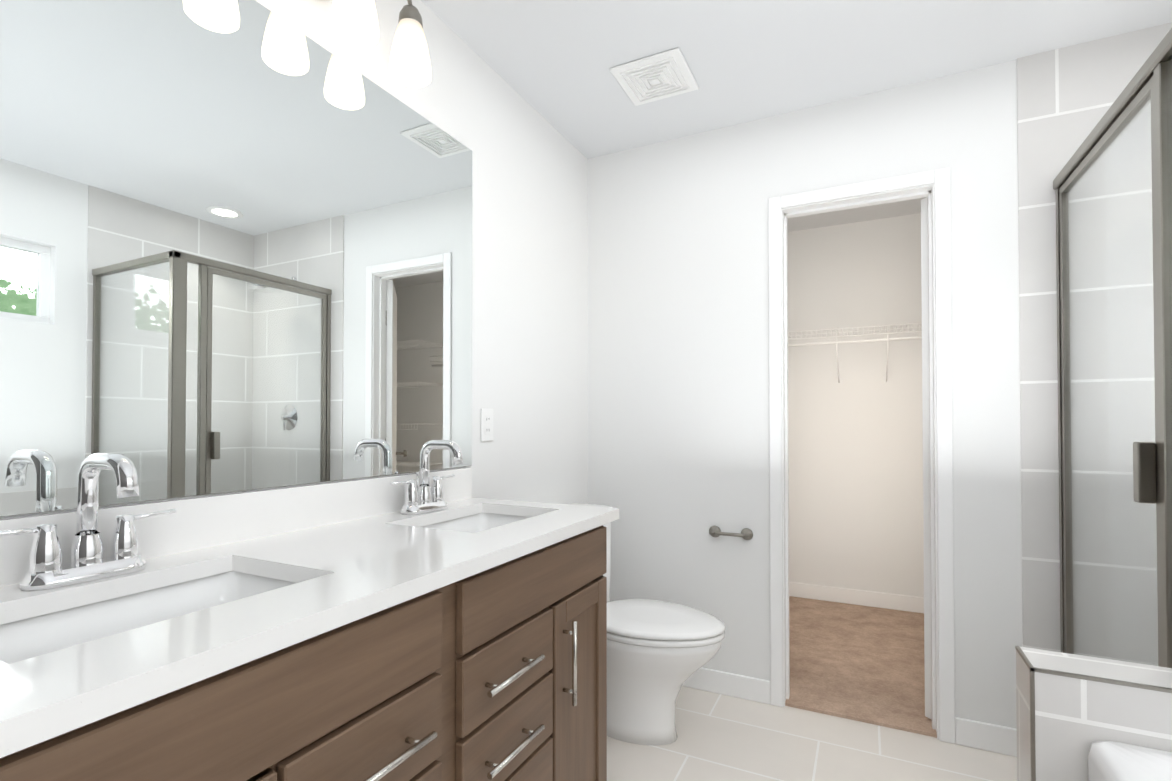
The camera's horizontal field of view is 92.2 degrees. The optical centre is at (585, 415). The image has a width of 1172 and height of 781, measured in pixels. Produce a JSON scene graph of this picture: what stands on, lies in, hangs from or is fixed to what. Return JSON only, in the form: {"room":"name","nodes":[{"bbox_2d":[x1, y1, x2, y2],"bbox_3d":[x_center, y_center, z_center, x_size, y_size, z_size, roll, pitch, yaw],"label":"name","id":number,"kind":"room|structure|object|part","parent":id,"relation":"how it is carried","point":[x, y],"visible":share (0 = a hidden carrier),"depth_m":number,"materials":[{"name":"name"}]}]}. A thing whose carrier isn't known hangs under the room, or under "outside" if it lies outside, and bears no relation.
{"room":"bathroom","nodes":[
{"label":"bathroom","id":0,"kind":"room"},
{"bbox_2d":[0,0,587,518],"bbox_3d":[-0.767,-0.045,1.270,0.100,2.440,3.487,0,-1,26],"label":"wall","id":1,"kind":"structure","parent":0,"point":[528,274],"depth_m":2.15,"materials":[{"name":"paint"}]},
{"bbox_2d":[0,0,471,516],"bbox_3d":[-0.732,-0.376,1.222,0.006,1.072,1.547,0,-1,26],"label":"vanity mirror","id":2,"kind":"object","parent":1,"relation":"attached to","point":[235,245],"visible":1,"depth_m":1.16,"materials":[{"name":"silver mirror"}]},
{"bbox_2d":[0,468,471,583],"bbox_3d":[-0.728,0.214,1.202,0.020,0.100,1.528,0,-1,26],"label":"backsplash","id":3,"kind":"structure","parent":1,"relation":"attached to","point":[202,522],"depth_m":1.21,"materials":[{"name":"white stone"}]},
{"bbox_2d":[330,0,378,47],"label":"sconce","id":4,"kind":"object","parent":1,"relation":"attached to","point":[353,23],"depth_m":1.30,"materials":[{"name":"white glass"}]},
{"bbox_2d":[389,0,431,87],"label":"sconce","id":5,"kind":"object","parent":1,"relation":"attached to","point":[409,63],"depth_m":1.46,"materials":[{"name":"white glass"}]},
{"bbox_2d":[481,408,492,440],"bbox_3d":[-0.348,0.033,1.991,0.006,0.115,0.070,0,-1,26],"label":"electrical outlet plate","id":6,"kind":"object","parent":1,"relation":"attached to","point":[486,424],"visible":1,"depth_m":1.99,"materials":[{"name":"white plastic"}]},
{"bbox_2d":[421,0,1171,231],"bbox_3d":[0.873,-1.315,1.330,3.000,0.100,5.020,0,-1,26],"label":"ceiling","id":7,"kind":"structure","parent":0,"point":[552,62],"depth_m":1.92,"materials":[{"name":"paint"}]},
{"bbox_2d":[609,48,698,105],"bbox_3d":[0.257,-1.245,2.092,0.260,0.016,0.260,0,-1,26],"label":"ceiling vent","id":8,"kind":"object","parent":7,"relation":"in","point":[662,75],"visible":1,"depth_m":2.07,"materials":[{"name":"white plastic"}]},
{"bbox_2d":[587,60,1022,728],"bbox_3d":[1.329,-0.034,2.122,2.900,2.440,0.100,0,-1,26],"label":"wall","id":9,"kind":"structure","parent":0,"point":[677,348],"depth_m":2.39,"materials":[{"name":"paint"}]},
{"bbox_2d":[682,667,770,703],"bbox_3d":[0.395,1.144,2.503,0.814,0.095,0.017,0,-1,26],"label":"baseboard","id":10,"kind":"structure","parent":9,"relation":"attached to","point":[720,682],"depth_m":2.39,"materials":[{"name":"paint"}]},
{"bbox_2d":[709,525,752,539],"bbox_3d":[0.609,0.500,2.390,0.187,0.052,0.043,0,-1,26],"label":"toilet paper holder","id":11,"kind":"object","parent":9,"relation":"attached to","point":[744,534],"visible":1,"depth_m":2.38,"materials":[{"name":"silver metal"}]},
{"bbox_2d":[768,167,954,743],"bbox_3d":[1.073,0.141,2.246,0.641,2.095,0.128,0,-1,26],"label":"door frame","id":12,"kind":"structure","parent":9,"relation":"attached to","point":[933,187],"depth_m":2.14,"materials":[{"name":"paint"}]},
{"bbox_2d":[921,197,931,719],"bbox_3d":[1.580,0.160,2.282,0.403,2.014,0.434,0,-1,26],"label":"closet door","id":13,"kind":"structure","parent":9,"relation":"in","point":[926,455],"depth_m":2.19,"materials":[{"name":"paint"}]},
{"bbox_2d":[1017,22,1171,665],"bbox_3d":[1.908,-0.038,1.775,0.874,2.440,0.008,0,-1,26],"label":"wall tile","id":14,"kind":"structure","parent":9,"relation":"attached to","point":[1067,97],"depth_m":1.90,"materials":[{"name":"grey tile"}]},
{"bbox_2d":[607,686,1016,780],"bbox_3d":[0.405,1.216,0.621,2.760,0.100,3.395,0,-1,26],"label":"floor","id":15,"kind":"structure","parent":0,"point":[721,737],"depth_m":1.98,"materials":[{"name":"tile"}]},
{"bbox_2d":[0,516,618,780],"bbox_3d":[-0.487,0.732,1.055,0.575,0.880,1.470,0,-1,26],"label":"bathroom vanity","id":16,"kind":"object","parent":15,"relation":"on","point":[424,624],"depth_m":0.89,"materials":[{"name":"brown wood"}]},
{"bbox_2d":[0,496,618,739],"bbox_3d":[-0.489,0.278,1.083,0.553,0.030,1.528,0,-1,26],"label":"countertop","id":17,"kind":"structure","parent":16,"relation":"on","point":[349,565],"depth_m":0.84,"materials":[{"name":"white stone"}]},
{"bbox_2d":[0,452,179,591],"bbox_3d":[-0.756,0.158,0.885,0.167,0.201,0.257,0,-1,26],"label":"faucet","id":18,"kind":"object","parent":17,"relation":"on","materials":[{"name":"silver metal"}]},
{"bbox_2d":[0,560,307,659],"bbox_3d":[-0.630,0.353,0.819,0.332,0.152,0.452,0,-1,26],"label":"sink","id":19,"kind":"object","parent":17,"relation":"in","point":[35,628],"depth_m":0.91,"materials":[{"name":"white ceramic"}]},
{"bbox_2d":[388,440,467,515],"bbox_3d":[-0.413,0.168,1.579,0.167,0.201,0.257,0,-1,26],"label":"faucet","id":20,"kind":"object","parent":17,"relation":"on","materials":[{"name":"silver metal"}]},
{"bbox_2d":[412,508,539,531],"bbox_3d":[-0.286,0.362,1.513,0.332,0.152,0.451,0,-1,26],"label":"sink","id":21,"kind":"object","parent":17,"relation":"in","point":[475,519],"depth_m":1.70,"materials":[{"name":"white ceramic"}]},
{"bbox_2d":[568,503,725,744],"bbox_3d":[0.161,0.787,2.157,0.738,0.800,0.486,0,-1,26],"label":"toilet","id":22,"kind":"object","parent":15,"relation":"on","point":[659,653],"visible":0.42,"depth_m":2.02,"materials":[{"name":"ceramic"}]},
{"bbox_3d":[-0.068,0.663,2.272,0.227,0.550,0.486,0,-1,26],"label":"tank","id":23,"kind":"part","parent":22,"relation":"part of","materials":[{"name":"ceramic"}]},
{"bbox_3d":[0.244,0.990,2.113,0.532,0.392,0.380,0,-1,26],"label":"bowl","id":24,"kind":"part","parent":22,"relation":"part of","materials":[{"name":"ceramic"}]},
{"bbox_3d":[0.256,0.769,2.110,0.527,0.048,0.394,0,-1,26],"label":"seat","id":25,"kind":"part","parent":22,"relation":"part of","materials":[{"name":"ceramic"}]},
{"bbox_2d":[1015,646,1171,780],"bbox_3d":[1.419,0.846,0.991,1.047,0.651,0.131,0,-1,26],"label":"wall","id":26,"kind":"structure","parent":15,"relation":"on","point":[1071,708],"depth_m":1.14,"materials":[{"name":"tile"}]},
{"bbox_2d":[1088,741,1171,780],"bbox_3d":[1.088,0.891,0.227,0.959,0.540,1.527,0,-1,26],"label":"tub","id":27,"kind":"object","parent":15,"relation":"on","point":[1112,761],"visible":0.96,"depth_m":1.04,"materials":[{"name":"plastic"}]},
{"bbox_2d":[788,213,923,596],"bbox_3d":[2.054,-0.015,3.473,2.800,2.440,0.100,0,-1,26],"label":"wall","id":28,"kind":"structure","parent":0,"point":[856,477],"depth_m":3.58,"materials":[{"name":"paint"}]},
{"bbox_2d":[788,323,921,382],"bbox_3d":[1.649,-0.367,3.447,1.901,0.308,0.307,0,-1,26],"label":"wire closet shelf","id":29,"kind":"object","parent":28,"relation":"attached to","point":[887,339],"visible":0.42,"depth_m":3.36,"materials":[{"name":"white metal"}]},
{"bbox_2d":[789,582,923,612],"bbox_3d":[2.028,1.144,3.405,2.600,0.095,0.017,0,-1,26],"label":"baseboard","id":30,"kind":"structure","parent":28,"relation":"attached to","point":[866,598],"depth_m":3.54,"materials":[{"name":"paint"}]},
{"bbox_2d":[785,596,936,737],"bbox_3d":[1.716,1.239,2.773,2.800,0.112,1.625,0,-1,26],"label":"floor carpet","id":31,"kind":"object","parent":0,"point":[862,663],"visible":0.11,"depth_m":2.69,"materials":[{"name":"brown carpet"}]},
{"bbox_3d":[1.431,1.128,1.523,0.100,0.100,0.837,0,-1,26],"label":"sill","id":32,"kind":"structure","parent":0,"visible":0},
{"bbox_2d":[1053,28,1171,667],"bbox_3d":[1.736,0.131,1.351,0.791,1.890,0.898,0,-1,26],"label":"shower glass door","id":33,"kind":"structure","parent":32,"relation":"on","point":[1151,82],"depth_m":1.45,"materials":[{"name":"clear glass"}]}
]}

